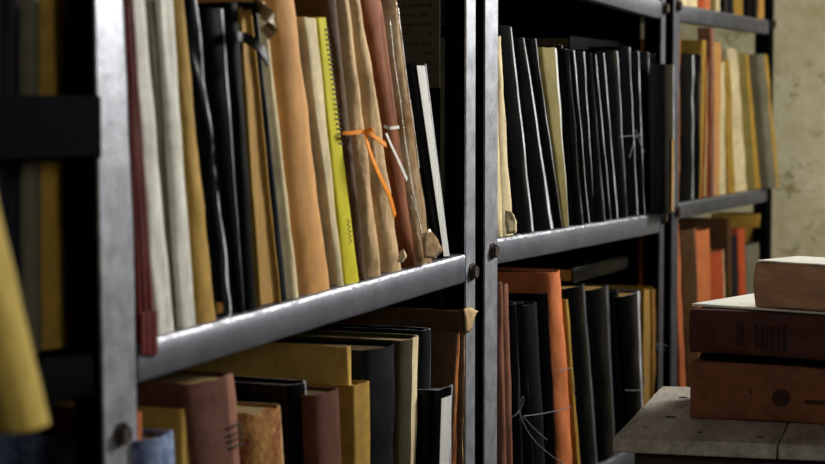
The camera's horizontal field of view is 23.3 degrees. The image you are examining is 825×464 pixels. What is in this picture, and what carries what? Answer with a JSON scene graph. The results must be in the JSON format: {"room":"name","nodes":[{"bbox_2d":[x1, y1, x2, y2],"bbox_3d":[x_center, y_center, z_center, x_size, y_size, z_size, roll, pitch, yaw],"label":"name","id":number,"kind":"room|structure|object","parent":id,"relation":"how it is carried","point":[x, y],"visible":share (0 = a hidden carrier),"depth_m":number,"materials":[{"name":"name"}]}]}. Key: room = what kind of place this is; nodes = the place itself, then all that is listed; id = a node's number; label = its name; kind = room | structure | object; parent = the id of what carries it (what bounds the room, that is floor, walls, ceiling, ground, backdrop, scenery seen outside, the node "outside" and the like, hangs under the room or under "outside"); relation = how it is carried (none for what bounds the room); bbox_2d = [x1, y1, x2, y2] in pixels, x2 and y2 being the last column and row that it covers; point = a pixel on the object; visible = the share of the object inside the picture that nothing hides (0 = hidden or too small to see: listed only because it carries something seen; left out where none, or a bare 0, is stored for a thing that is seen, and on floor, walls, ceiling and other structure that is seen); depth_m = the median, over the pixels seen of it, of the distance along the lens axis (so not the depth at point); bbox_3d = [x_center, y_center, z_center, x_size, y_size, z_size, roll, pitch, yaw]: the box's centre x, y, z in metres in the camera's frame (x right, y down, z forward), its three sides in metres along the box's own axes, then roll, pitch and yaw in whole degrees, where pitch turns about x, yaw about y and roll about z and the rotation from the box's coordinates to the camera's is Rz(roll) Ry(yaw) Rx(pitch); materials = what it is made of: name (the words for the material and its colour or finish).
{"room":"archive room","nodes":[
{"label":"archive room","id":0,"kind":"room"},
{"bbox_2d":[41,0,444,352],"bbox_3d":[-0.750,-0.332,2.657,0.100,2.700,5.564,1,4,22],"label":"wall","id":1,"kind":"structure","parent":0,"point":[69,349],"depth_m":3.10,"materials":[{"name":"paint"}]},
{"bbox_2d":[641,0,824,258],"bbox_3d":[1.867,-0.453,4.635,3.420,2.700,0.100,1,4,22],"label":"wall","id":2,"kind":"structure","parent":0,"point":[798,204],"depth_m":4.97,"materials":[{"name":"paint"}]},
{"bbox_3d":[0.830,1.105,2.089,3.520,0.100,5.765,1,4,22],"label":"floor","id":3,"kind":"structure","parent":0,"visible":0},
{"bbox_2d":[0,95,100,405],"bbox_3d":[-0.678,0.008,1.595,0.388,2.150,0.997,1,4,22],"label":"metal shelving rack","id":4,"kind":"object","parent":3,"relation":"on","point":[32,127],"visible":0.65,"depth_m":1.91,"materials":[{"name":"grey metal"}]},
{"bbox_2d":[0,0,20,297],"bbox_3d":[-0.507,-0.091,1.993,0.262,0.421,0.051,1,4,22],"label":"file","id":5,"kind":"object","parent":4,"relation":"on","point":[10,172],"visible":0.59,"depth_m":1.94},
{"bbox_2d":[0,213,49,432],"bbox_3d":[-0.477,-0.031,1.505,0.362,0.361,0.206,1,4,22],"label":"folder","id":6,"kind":"object","parent":4,"relation":"on","point":[23,408],"visible":1,"depth_m":1.49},
{"bbox_2d":[19,0,41,352],"bbox_3d":[-0.492,-0.093,2.030,0.261,0.421,0.034,1,4,22],"label":"file","id":7,"kind":"object","parent":4,"relation":"on","point":[29,65],"visible":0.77,"depth_m":1.98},
{"bbox_2d":[39,0,68,349],"bbox_3d":[-0.475,-0.096,2.069,0.262,0.421,0.055,1,4,22],"label":"folder","id":8,"kind":"object","parent":4,"relation":"on","point":[52,13],"visible":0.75,"depth_m":2.01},
{"bbox_2d":[66,0,478,463],"bbox_3d":[-0.286,-0.049,2.534,0.393,2.150,1.074,1,4,22],"label":"metal shelving rack","id":9,"kind":"object","parent":3,"relation":"on","point":[102,237],"visible":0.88,"depth_m":2.05,"materials":[{"name":"grey metal"}]},
{"bbox_2d":[17,405,141,439],"bbox_3d":[-0.375,0.360,2.129,0.202,0.351,0.012,1,4,22],"label":"booklet","id":10,"kind":"object","parent":9,"relation":"on","point":[62,419],"visible":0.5,"depth_m":2.11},
{"bbox_2d":[0,428,174,463],"bbox_3d":[-0.344,0.371,2.153,0.202,0.326,0.124,1,4,22],"label":"book","id":11,"kind":"object","parent":9,"relation":"on","point":[156,446],"visible":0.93,"depth_m":2.10,"materials":[{"name":"blue paper"}]},
{"bbox_2d":[66,0,157,355],"bbox_3d":[-0.370,-0.065,2.091,0.202,0.387,0.059,1,4,22],"label":"ledger","id":12,"kind":"object","parent":9,"relation":"on","point":[146,319],"visible":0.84,"depth_m":2.05,"materials":[{"name":"red fabric"}]},
{"bbox_2d":[49,401,190,463],"bbox_3d":[-0.348,0.358,2.248,0.222,0.340,0.035,1,4,22],"label":"folder","id":13,"kind":"object","parent":9,"relation":"on","point":[162,418],"visible":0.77,"depth_m":2.19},
{"bbox_2d":[133,0,173,334],"bbox_3d":[-0.386,-0.074,2.142,0.252,0.361,0.089,1,4,22],"label":"file","id":14,"kind":"object","parent":9,"relation":"on","point":[161,297],"visible":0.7,"depth_m":2.09,"materials":[{"name":"paper"}]},
{"bbox_2d":[67,370,243,463],"bbox_3d":[-0.318,0.341,2.318,0.244,0.366,0.186,1,4,22],"label":"book","id":15,"kind":"object","parent":9,"relation":"on","point":[208,398],"visible":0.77,"depth_m":2.22,"materials":[{"name":"red fabric"}]},
{"bbox_2d":[228,422,243,448],"bbox_3d":[-0.201,0.231,2.276,0.001,0.026,0.040,1,4,22],"label":"print","id":16,"kind":"object","parent":15,"relation":"attached to","point":[233,438],"depth_m":2.28},
{"bbox_2d":[145,0,176,328],"bbox_3d":[-0.379,-0.072,2.174,0.251,0.350,0.069,1,4,22],"label":"file","id":17,"kind":"object","parent":9,"relation":"on","point":[150,8],"visible":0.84,"depth_m":2.12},
{"bbox_2d":[149,0,195,327],"bbox_3d":[-0.366,-0.081,2.189,0.252,0.366,0.077,1,4,22],"label":"file","id":18,"kind":"object","parent":9,"relation":"on","point":[166,43],"visible":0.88,"depth_m":2.14,"materials":[{"name":"paper"}]},
{"bbox_2d":[173,0,222,323],"bbox_3d":[-0.342,-0.087,2.225,0.269,0.371,0.106,1,4,22],"label":"folder","id":19,"kind":"object","parent":9,"relation":"on","point":[204,308],"visible":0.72,"depth_m":2.18,"materials":[{"name":"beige paper"}]},
{"bbox_2d":[183,0,230,317],"bbox_3d":[-0.338,-0.096,2.257,0.254,0.383,0.128,1,4,22],"label":"ledger","id":20,"kind":"object","parent":9,"relation":"on","point":[214,231],"visible":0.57,"depth_m":2.21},
{"bbox_2d":[197,7,243,312],"bbox_3d":[-0.324,-0.081,2.291,0.251,0.345,0.100,1,4,22],"label":"ledger","id":21,"kind":"object","parent":9,"relation":"on","point":[212,26],"visible":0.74,"depth_m":2.24,"materials":[{"name":"leather"}]},
{"bbox_2d":[197,2,255,310],"bbox_3d":[-0.307,-0.087,2.332,0.251,0.352,0.074,1,4,22],"label":"ledger","id":22,"kind":"object","parent":9,"relation":"on","point":[234,71],"visible":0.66,"depth_m":2.28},
{"bbox_2d":[228,8,280,306],"bbox_3d":[-0.285,-0.086,2.344,0.283,0.346,0.145,1,4,22],"label":"folder","id":23,"kind":"object","parent":9,"relation":"on","point":[266,275],"visible":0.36,"depth_m":2.32,"materials":[{"name":"paper"}]},
{"bbox_2d":[233,0,286,300],"bbox_3d":[-0.269,-0.096,2.381,0.284,0.357,0.114,1,4,22],"label":"book","id":24,"kind":"object","parent":9,"relation":"on","point":[266,13],"visible":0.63,"depth_m":2.33,"materials":[{"name":"paper"}]},
{"bbox_2d":[237,402,283,463],"bbox_3d":[-0.255,0.360,2.397,0.208,0.317,0.130,1,4,22],"label":"book","id":25,"kind":"object","parent":9,"relation":"on","point":[261,427],"visible":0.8,"depth_m":2.33,"materials":[{"name":"orange paper"}]},
{"bbox_2d":[196,0,328,294],"bbox_3d":[-0.244,-0.116,2.483,0.253,0.382,0.185,1,4,22],"label":"folder","id":26,"kind":"object","parent":9,"relation":"on","point":[292,107],"visible":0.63,"depth_m":2.42,"materials":[{"name":"orange paper"}]},
{"bbox_2d":[181,342,350,384],"bbox_3d":[-0.217,0.323,2.691,0.301,0.357,0.034,1,4,22],"label":"book","id":27,"kind":"object","parent":9,"relation":"on","point":[311,363],"visible":0.28,"depth_m":2.64,"materials":[{"name":"yellow paper"}]},
{"bbox_2d":[233,376,305,463],"bbox_3d":[-0.247,0.346,2.530,0.252,0.330,0.079,1,4,22],"label":"book","id":28,"kind":"object","parent":9,"relation":"on","point":[286,393],"visible":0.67,"depth_m":2.45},
{"bbox_2d":[245,1,298,298],"bbox_3d":[-0.270,-0.097,2.421,0.252,0.353,0.112,1,4,22],"label":"file","id":29,"kind":"object","parent":9,"relation":"on","point":[281,192],"visible":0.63,"depth_m":2.37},
{"bbox_2d":[296,17,343,285],"bbox_3d":[-0.224,-0.100,2.532,0.252,0.336,0.118,1,4,22],"label":"folder","id":30,"kind":"object","parent":9,"relation":"on","point":[306,27],"visible":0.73,"depth_m":2.48,"materials":[{"name":"beige paper"}]},
{"bbox_2d":[301,386,340,463],"bbox_3d":[-0.189,0.352,2.547,0.201,0.315,0.106,1,4,22],"label":"book","id":31,"kind":"object","parent":9,"relation":"on","point":[320,405],"visible":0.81,"depth_m":2.47,"materials":[{"name":"red fabric"}]},
{"bbox_2d":[294,0,365,279],"bbox_3d":[-0.197,-0.128,2.596,0.252,0.381,0.136,1,4,22],"label":"folder","id":32,"kind":"object","parent":9,"relation":"on","point":[327,9],"visible":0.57,"depth_m":2.53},
{"bbox_2d":[307,17,358,284],"bbox_3d":[-0.207,-0.103,2.572,0.251,0.337,0.128,1,4,22],"label":"notebook","id":33,"kind":"object","parent":9,"relation":"on","point":[341,200],"visible":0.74,"depth_m":2.52,"materials":[{"name":"paper"}]},
{"bbox_2d":[272,338,394,463],"bbox_3d":[-0.160,0.323,2.742,0.274,0.349,0.103,1,4,22],"label":"book","id":34,"kind":"object","parent":9,"relation":"on","point":[371,361],"visible":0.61,"depth_m":2.67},
{"bbox_2d":[306,380,369,463],"bbox_3d":[-0.156,0.348,2.659,0.201,0.309,0.062,1,4,22],"label":"book","id":35,"kind":"object","parent":9,"relation":"on","point":[354,399],"visible":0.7,"depth_m":2.60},
{"bbox_2d":[285,330,418,463],"bbox_3d":[-0.123,0.318,2.840,0.261,0.347,0.095,1,4,22],"label":"book","id":36,"kind":"object","parent":9,"relation":"on","point":[405,345],"visible":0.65,"depth_m":2.78,"materials":[{"name":"paper"}]},
{"bbox_2d":[336,0,380,276],"bbox_3d":[-0.179,-0.132,2.639,0.253,0.382,0.149,1,4,22],"label":"bundle","id":37,"kind":"object","parent":9,"relation":"on","point":[352,89],"visible":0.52,"depth_m":2.59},
{"bbox_2d":[311,323,430,389],"bbox_3d":[-0.108,0.311,2.908,0.282,0.353,0.051,1,4,22],"label":"book","id":38,"kind":"object","parent":9,"relation":"on","point":[424,339],"visible":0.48,"depth_m":2.85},
{"bbox_2d":[349,0,406,272],"bbox_3d":[-0.150,-0.134,2.688,0.272,0.377,0.185,1,4,22],"label":"folder","id":39,"kind":"object","parent":9,"relation":"on","point":[391,260],"visible":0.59,"depth_m":2.64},
{"bbox_2d":[343,127,395,217],"bbox_3d":[-0.051,-0.075,2.577,0.013,0.120,0.134,2,4,28],"label":"ribbon","id":40,"kind":"object","parent":39,"relation":"attached to","point":[370,131],"visible":1,"depth_m":2.57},
{"bbox_2d":[360,0,414,266],"bbox_3d":[-0.142,-0.131,2.729,0.252,0.361,0.185,1,4,22],"label":"folder","id":41,"kind":"object","parent":9,"relation":"on","point":[372,12],"visible":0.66,"depth_m":2.67,"materials":[{"name":"cardboard"}]},
{"bbox_2d":[384,125,407,181],"bbox_3d":[-0.019,-0.104,2.653,0.008,0.077,0.056,2,4,35],"label":"ribbon","id":42,"kind":"object","parent":41,"relation":"hanging from","point":[385,126],"visible":1,"depth_m":2.64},
{"bbox_2d":[333,307,477,463],"bbox_3d":[-0.057,0.294,2.989,0.308,0.377,0.069,1,4,22],"label":"book","id":43,"kind":"object","parent":9,"relation":"on","point":[438,320],"visible":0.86,"depth_m":2.92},
{"bbox_2d":[380,0,442,264],"bbox_3d":[-0.108,-0.138,2.780,0.280,0.367,0.205,1,4,22],"label":"folder","id":44,"kind":"object","parent":9,"relation":"on","point":[426,246],"visible":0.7,"depth_m":2.72,"materials":[{"name":"paper"}]},
{"bbox_2d":[397,0,439,87],"bbox_3d":[-0.015,-0.307,2.950,0.120,0.190,0.002,1,4,22],"label":"paper notice","id":45,"kind":"object","parent":9,"relation":"attached to","point":[419,19],"visible":0.44,"depth_m":2.94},
{"bbox_2d":[405,63,449,258],"bbox_3d":[-0.087,-0.101,2.862,0.251,0.276,0.167,1,4,22],"label":"binder","id":46,"kind":"object","parent":9,"relation":"on","point":[417,77],"visible":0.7,"depth_m":2.80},
{"bbox_2d":[416,384,452,463],"bbox_3d":[-0.048,0.354,2.893,0.202,0.270,0.098,1,4,22],"label":"book","id":47,"kind":"object","parent":9,"relation":"on","point":[434,405],"visible":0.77,"depth_m":2.83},
{"bbox_2d":[430,331,459,463],"bbox_3d":[-0.065,0.314,2.939,0.273,0.344,0.062,1,4,22],"label":"book","id":48,"kind":"object","parent":9,"relation":"on","point":[445,346],"visible":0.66,"depth_m":2.89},
{"bbox_2d":[475,0,669,463],"bbox_3d":[0.129,-0.110,3.533,0.393,2.150,1.010,1,4,22],"label":"metal shelving rack","id":49,"kind":"object","parent":3,"relation":"on","point":[611,20],"visible":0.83,"depth_m":3.39,"materials":[{"name":"grey metal"}]},
{"bbox_2d":[440,37,502,237],"bbox_3d":[0.039,-0.147,3.099,0.201,0.308,0.055,1,4,22],"label":"folder","id":50,"kind":"object","parent":49,"relation":"on","point":[442,39],"visible":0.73,"depth_m":3.07,"materials":[{"name":"beige paper"}]},
{"bbox_2d":[440,282,505,463],"bbox_3d":[0.051,0.258,3.154,0.202,0.369,0.054,1,4,22],"label":"book","id":51,"kind":"object","parent":49,"relation":"on","point":[501,431],"visible":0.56,"depth_m":3.11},
{"bbox_2d":[440,25,533,233],"bbox_3d":[0.052,-0.162,3.197,0.251,0.326,0.188,1,4,22],"label":"ledger","id":52,"kind":"object","parent":49,"relation":"on","point":[516,154],"visible":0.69,"depth_m":3.14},
{"bbox_2d":[498,36,516,235],"bbox_3d":[0.063,-0.150,3.133,0.222,0.309,0.103,1,4,22],"label":"folder","id":53,"kind":"object","parent":49,"relation":"on","point":[509,223],"visible":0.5,"depth_m":3.09,"materials":[{"name":"beige paper"}]},
{"bbox_2d":[502,283,512,463],"bbox_3d":[0.061,0.259,3.179,0.201,0.364,0.061,1,4,22],"label":"book","id":54,"kind":"object","parent":49,"relation":"on","point":[506,341],"visible":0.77,"depth_m":3.13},
{"bbox_2d":[508,302,522,463],"bbox_3d":[0.078,0.274,3.220,0.202,0.330,0.088,1,4,22],"label":"ledger","id":55,"kind":"object","parent":49,"relation":"on","point":[513,332],"visible":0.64,"depth_m":3.17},
{"bbox_2d":[508,301,532,463],"bbox_3d":[0.095,0.272,3.262,0.202,0.328,0.093,1,4,22],"label":"ledger","id":56,"kind":"object","parent":49,"relation":"on","point":[527,451],"visible":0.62,"depth_m":3.21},
{"bbox_2d":[509,301,544,463],"bbox_3d":[0.114,0.273,3.290,0.202,0.324,0.128,1,4,22],"label":"ledger","id":57,"kind":"object","parent":49,"relation":"on","point":[530,308],"visible":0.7,"depth_m":3.24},
{"bbox_2d":[512,396,570,463],"bbox_3d":[0.220,0.333,3.226,0.023,0.167,0.297,1,4,22],"label":"string","id":58,"kind":"object","parent":57,"relation":"attached to","point":[518,411],"visible":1,"depth_m":3.15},
{"bbox_2d":[508,293,556,463],"bbox_3d":[0.132,0.262,3.377,0.221,0.334,0.114,1,4,22],"label":"ledger","id":59,"kind":"object","parent":49,"relation":"on","point":[541,299],"visible":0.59,"depth_m":3.31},
{"bbox_2d":[513,37,552,230],"bbox_3d":[0.087,-0.159,3.280,0.252,0.311,0.211,1,4,22],"label":"ledger","id":60,"kind":"object","parent":49,"relation":"on","point":[540,205],"visible":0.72,"depth_m":3.22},
{"bbox_2d":[497,267,571,463],"bbox_3d":[0.141,0.243,3.410,0.254,0.369,0.152,1,4,22],"label":"ledger","id":61,"kind":"object","parent":49,"relation":"on","point":[519,280],"visible":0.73,"depth_m":3.33,"materials":[{"name":"orange fabric"}]},
{"bbox_2d":[524,38,561,227],"bbox_3d":[0.105,-0.162,3.325,0.252,0.312,0.189,1,4,22],"label":"ledger","id":62,"kind":"object","parent":49,"relation":"on","point":[530,43],"visible":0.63,"depth_m":3.27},
{"bbox_2d":[537,47,568,226],"bbox_3d":[0.123,-0.158,3.362,0.252,0.300,0.150,1,4,22],"label":"folder","id":63,"kind":"object","parent":49,"relation":"on","point":[547,57],"visible":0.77,"depth_m":3.31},
{"bbox_2d":[537,45,572,224],"bbox_3d":[0.149,-0.166,3.441,0.251,0.306,0.104,1,4,22],"label":"ledger","id":64,"kind":"object","parent":49,"relation":"on","point":[557,47],"visible":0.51,"depth_m":3.38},
{"bbox_2d":[559,48,582,224],"bbox_3d":[0.162,-0.163,3.452,0.251,0.300,0.126,1,4,22],"label":"ledger","id":65,"kind":"object","parent":49,"relation":"on","point":[570,126],"visible":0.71,"depth_m":3.39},
{"bbox_2d":[562,299,580,463],"bbox_3d":[0.185,0.266,3.479,0.201,0.314,0.096,1,4,22],"label":"booklet","id":66,"kind":"object","parent":49,"relation":"on","point":[565,308],"visible":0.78,"depth_m":3.44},
{"bbox_2d":[561,283,597,463],"bbox_3d":[0.193,0.253,3.549,0.242,0.331,0.194,1,4,22],"label":"ledger","id":67,"kind":"object","parent":49,"relation":"on","point":[574,292],"visible":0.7,"depth_m":3.49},
{"bbox_2d":[497,253,627,282],"bbox_3d":[0.272,0.065,3.688,0.160,0.026,0.340,1,4,22],"label":"book","id":68,"kind":"object","parent":67,"relation":"on","point":[573,268],"visible":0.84,"depth_m":3.64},
{"bbox_2d":[569,50,589,222],"bbox_3d":[0.176,-0.165,3.496,0.252,0.300,0.120,1,4,22],"label":"ledger","id":69,"kind":"object","parent":49,"relation":"on","point":[585,211],"visible":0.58,"depth_m":3.44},
{"bbox_2d":[575,51,594,221],"bbox_3d":[0.190,-0.168,3.538,0.251,0.299,0.126,1,4,22],"label":"ledger","id":70,"kind":"object","parent":49,"relation":"on","point":[579,55],"visible":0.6,"depth_m":3.48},
{"bbox_2d":[585,53,604,221],"bbox_3d":[0.212,-0.169,3.576,0.251,0.297,0.127,1,4,22],"label":"ledger","id":71,"kind":"object","parent":49,"relation":"on","point":[599,213],"visible":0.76,"depth_m":3.52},
{"bbox_2d":[584,284,615,461],"bbox_3d":[0.236,0.253,3.655,0.242,0.318,0.196,1,4,22],"label":"ledger","id":72,"kind":"object","parent":49,"relation":"on","point":[596,296],"visible":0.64,"depth_m":3.60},
{"bbox_2d":[575,50,626,217],"bbox_3d":[0.262,-0.180,3.703,0.252,0.306,0.155,1,4,22],"label":"ledger","id":73,"kind":"object","parent":49,"relation":"on","point":[611,57],"visible":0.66,"depth_m":3.64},
{"bbox_2d":[520,36,626,49],"bbox_3d":[0.295,-0.354,3.822,0.160,0.022,0.450,1,4,22],"label":"box file","id":74,"kind":"object","parent":73,"relation":"on","point":[567,42],"visible":0.37,"depth_m":3.61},
{"bbox_2d":[592,54,610,219],"bbox_3d":[0.225,-0.171,3.619,0.251,0.297,0.132,1,4,22],"label":"ledger","id":75,"kind":"object","parent":49,"relation":"on","point":[603,164],"visible":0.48,"depth_m":3.57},
{"bbox_2d":[591,52,617,218],"bbox_3d":[0.239,-0.174,3.643,0.251,0.301,0.141,1,4,22],"label":"ledger","id":76,"kind":"object","parent":49,"relation":"on","point":[602,79],"visible":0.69,"depth_m":3.58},
{"bbox_2d":[589,46,637,215],"bbox_3d":[0.295,-0.190,3.787,0.252,0.316,0.142,1,4,22],"label":"ledger","id":77,"kind":"object","parent":49,"relation":"on","point":[623,52],"visible":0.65,"depth_m":3.72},
{"bbox_2d":[608,289,623,435],"bbox_3d":[0.273,0.255,3.743,0.242,0.304,0.104,1,4,22],"label":"ledger","id":78,"kind":"object","parent":49,"relation":"on","point":[615,352],"visible":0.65,"depth_m":3.68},
{"bbox_2d":[594,284,652,405],"bbox_3d":[0.346,0.250,3.920,0.242,0.292,0.069,1,4,22],"label":"bundle","id":79,"kind":"object","parent":49,"relation":"on","point":[646,304],"visible":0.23,"depth_m":3.88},
{"bbox_2d":[616,290,642,425],"bbox_3d":[0.316,0.257,3.789,0.222,0.294,0.180,1,4,22],"label":"box file","id":80,"kind":"object","parent":49,"relation":"on","point":[628,301],"visible":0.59,"depth_m":3.73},
{"bbox_2d":[630,51,644,214],"bbox_3d":[0.314,-0.188,3.818,0.252,0.309,0.098,1,4,22],"label":"ledger","id":81,"kind":"object","parent":49,"relation":"on","point":[634,55],"visible":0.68,"depth_m":3.76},
{"bbox_2d":[639,51,650,213],"bbox_3d":[0.336,-0.193,3.881,0.252,0.310,0.097,1,4,22],"label":"ledger","id":82,"kind":"object","parent":49,"relation":"on","point":[643,56],"visible":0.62,"depth_m":3.83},
{"bbox_2d":[652,289,655,394],"bbox_3d":[0.366,0.250,3.973,0.245,0.286,0.049,1,4,22],"label":"file","id":83,"kind":"object","parent":49,"relation":"on","point":[653,290],"visible":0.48,"depth_m":3.92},
{"bbox_2d":[650,64,673,213],"bbox_3d":[0.483,-0.179,3.853,0.028,0.287,0.099,1,4,22],"label":"box file","id":84,"kind":"object","parent":49,"relation":"attached to","point":[661,75],"visible":1,"depth_m":3.82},
{"bbox_2d":[641,0,775,386],"bbox_3d":[0.520,-0.168,4.476,0.393,2.150,0.917,1,4,22],"label":"metal shelving rack","id":85,"kind":"object","parent":3,"relation":"on","point":[763,29],"visible":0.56,"depth_m":4.11,"materials":[{"name":"grey metal"}]},
{"bbox_2d":[640,39,680,201],"bbox_3d":[0.439,-0.229,4.090,0.224,0.331,0.030,1,4,22],"label":"file","id":86,"kind":"object","parent":85,"relation":"on","point":[642,40],"visible":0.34,"depth_m":4.05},
{"bbox_2d":[639,226,685,386],"bbox_3d":[0.478,0.178,4.129,0.162,0.410,0.124,1,4,22],"label":"folder","id":87,"kind":"object","parent":85,"relation":"on","point":[681,375],"visible":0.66,"depth_m":4.09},
{"bbox_2d":[679,53,693,200],"bbox_3d":[0.469,-0.219,4.163,0.223,0.302,0.133,1,4,22],"label":"ledger","id":88,"kind":"object","parent":85,"relation":"on","point":[686,75],"visible":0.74,"depth_m":4.10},
{"bbox_2d":[679,227,699,386],"bbox_3d":[0.518,0.183,4.228,0.162,0.389,0.202,1,4,22],"label":"book","id":89,"kind":"object","parent":85,"relation":"on","point":[687,238],"visible":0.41,"depth_m":4.16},
{"bbox_2d":[681,40,705,197],"bbox_3d":[0.507,-0.243,4.286,0.241,0.334,0.042,1,4,22],"label":"folder","id":90,"kind":"object","parent":85,"relation":"on","point":[687,46],"visible":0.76,"depth_m":4.23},
{"bbox_2d":[679,228,710,307],"bbox_3d":[0.558,0.181,4.314,0.163,0.382,0.153,1,4,22],"label":"book","id":91,"kind":"object","parent":85,"relation":"on","point":[702,234],"visible":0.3,"depth_m":4.25,"materials":[{"name":"orange fabric"}]},
{"bbox_2d":[693,54,700,198],"bbox_3d":[0.501,-0.225,4.238,0.223,0.304,0.049,1,4,22],"label":"ledger","id":92,"kind":"object","parent":85,"relation":"on","point":[697,57],"visible":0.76,"depth_m":4.19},
{"bbox_2d":[678,217,731,297],"bbox_3d":[0.646,0.163,4.523,0.151,0.393,0.071,1,4,22],"label":"folder","id":93,"kind":"object","parent":85,"relation":"on","point":[720,228],"visible":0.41,"depth_m":4.47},
{"bbox_2d":[701,56,709,197],"bbox_3d":[0.524,-0.226,4.295,0.222,0.300,0.053,1,4,22],"label":"book","id":94,"kind":"object","parent":85,"relation":"on","point":[706,143],"visible":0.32,"depth_m":4.27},
{"bbox_2d":[698,28,714,196],"bbox_3d":[0.631,-0.257,4.293,0.032,0.361,0.044,1,4,22],"label":"folder","id":95,"kind":"object","parent":85,"relation":"on","point":[707,34],"visible":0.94,"depth_m":4.27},
{"bbox_2d":[714,42,720,195],"bbox_3d":[0.561,-0.248,4.384,0.222,0.332,0.063,1,4,22],"label":"folder","id":96,"kind":"object","parent":85,"relation":"on","point":[717,46],"visible":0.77,"depth_m":4.34,"materials":[{"name":"orange paper"}]},
{"bbox_2d":[710,249,724,299],"bbox_3d":[0.610,0.201,4.450,0.162,0.326,0.171,1,4,22],"label":"book","id":97,"kind":"object","parent":85,"relation":"on","point":[717,277],"visible":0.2,"depth_m":4.38,"materials":[{"name":"orange paper"}]},
{"bbox_2d":[719,61,725,194],"bbox_3d":[0.588,-0.232,4.449,0.224,0.292,0.080,1,4,22],"label":"file","id":98,"kind":"object","parent":85,"relation":"on","point":[722,177],"visible":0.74,"depth_m":4.39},
{"bbox_2d":[721,59,734,192],"bbox_3d":[0.608,-0.237,4.496,0.222,0.297,0.112,1,4,22],"label":"file","id":99,"kind":"object","parent":85,"relation":"on","point":[729,155],"visible":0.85,"depth_m":4.44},
{"bbox_2d":[721,48,746,191],"bbox_3d":[0.647,-0.256,4.593,0.223,0.323,0.202,1,4,22],"label":"folder","id":100,"kind":"object","parent":85,"relation":"on","point":[730,54],"visible":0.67,"depth_m":4.52,"materials":[{"name":"beige paper"}]},
{"bbox_2d":[731,235,737,296],"bbox_3d":[0.676,0.177,4.635,0.162,0.351,0.125,1,4,22],"label":"book","id":101,"kind":"object","parent":85,"relation":"on","point":[733,237],"visible":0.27,"depth_m":4.57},
{"bbox_2d":[711,212,759,241],"bbox_3d":[0.797,0.145,4.875,0.122,0.386,0.106,1,4,22],"label":"folder","id":102,"kind":"object","parent":85,"relation":"on","point":[748,220],"visible":0.15,"depth_m":4.81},
{"bbox_2d":[733,0,742,15],"bbox_3d":[0.640,-0.623,4.553,0.222,0.261,0.099,1,4,22],"label":"book","id":103,"kind":"object","parent":85,"relation":"on","point":[737,4],"visible":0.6,"depth_m":4.50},
{"bbox_2d":[731,227,745,295],"bbox_3d":[0.722,0.170,4.642,0.101,0.364,0.094,1,4,22],"label":"book","id":104,"kind":"object","parent":85,"relation":"on","point":[740,232],"visible":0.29,"depth_m":4.59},
{"bbox_2d":[737,53,754,189],"bbox_3d":[0.678,-0.257,4.666,0.222,0.315,0.188,1,4,22],"label":"folder","id":105,"kind":"object","parent":85,"relation":"on","point":[746,123],"visible":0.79,"depth_m":4.61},
{"bbox_2d":[743,0,750,16],"bbox_3d":[0.674,-0.632,4.633,0.223,0.268,0.088,1,4,22],"label":"book","id":106,"kind":"object","parent":85,"relation":"on","point":[746,3],"visible":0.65,"depth_m":4.58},
{"bbox_2d":[745,242,758,294],"bbox_3d":[0.734,0.185,4.750,0.162,0.321,0.178,1,4,22],"label":"folder","id":107,"kind":"object","parent":85,"relation":"on","point":[751,248],"visible":0.17,"depth_m":4.68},
{"bbox_2d":[746,54,760,188],"bbox_3d":[0.705,-0.260,4.723,0.223,0.314,0.199,1,4,22],"label":"folder","id":108,"kind":"object","parent":85,"relation":"on","point":[753,134],"visible":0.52,"depth_m":4.67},
{"bbox_2d":[751,0,757,17],"bbox_3d":[0.702,-0.639,4.702,0.222,0.275,0.083,1,4,22],"label":"book","id":109,"kind":"object","parent":85,"relation":"on","point":[754,3],"visible":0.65,"depth_m":4.66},
{"bbox_2d":[758,0,763,18],"bbox_3d":[0.726,-0.646,4.759,0.222,0.281,0.056,1,4,22],"label":"book","id":110,"kind":"object","parent":85,"relation":"on","point":[760,2],"visible":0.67,"depth_m":4.72,"materials":[{"name":"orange paper"}]},
{"bbox_2d":[748,54,778,188],"bbox_3d":[0.708,-0.263,4.755,0.304,0.316,0.231,1,4,22],"label":"file","id":111,"kind":"object","parent":85,"relation":"on","point":[758,63],"visible":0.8,"depth_m":4.67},
{"bbox_2d":[613,386,824,463],"bbox_3d":[0.742,0.635,2.791,0.859,0.752,0.513,1,4,14],"label":"wooden table","id":112,"kind":"object","parent":3,"relation":"on","point":[663,431],"visible":0.66,"depth_m":2.64,"materials":[{"name":"grey wood"}]},
{"bbox_2d":[690,356,824,424],"bbox_3d":[0.601,0.216,2.852,0.362,0.082,0.265,1,4,19],"label":"book","id":113,"kind":"object","parent":112,"relation":"on","point":[718,389],"visible":0.9,"depth_m":2.76,"materials":[{"name":"orange fabric"}]},
{"bbox_2d":[700,353,824,366],"bbox_3d":[0.600,0.173,2.814,0.331,0.009,0.221,2,4,29],"label":"ledger","id":114,"kind":"object","parent":113,"relation":"on","point":[704,356],"visible":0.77,"depth_m":2.76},
{"bbox_2d":[689,307,824,359],"bbox_3d":[0.605,0.137,2.817,0.362,0.061,0.255,2,4,29],"label":"book","id":115,"kind":"object","parent":114,"relation":"on","point":[711,329],"visible":0.94,"depth_m":2.75,"materials":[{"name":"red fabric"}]},
{"bbox_2d":[692,293,824,313],"bbox_3d":[0.610,0.103,2.832,0.351,0.004,0.246,3,4,36],"label":"file","id":116,"kind":"object","parent":115,"relation":"on","point":[747,301],"visible":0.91,"depth_m":2.82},
{"bbox_2d":[753,256,824,310],"bbox_3d":[0.626,0.075,2.717,0.303,0.067,0.127,3,5,42],"label":"ledger","id":117,"kind":"object","parent":116,"relation":"on","point":[794,282],"visible":1,"depth_m":2.74,"materials":[{"name":"beige paper"}]},
{"bbox_2d":[738,323,785,351],"bbox_3d":[0.479,0.144,2.742,0.069,0.036,0.001,2,4,29],"label":"print","id":118,"kind":"object","parent":115,"relation":"attached to","point":[762,328],"depth_m":2.74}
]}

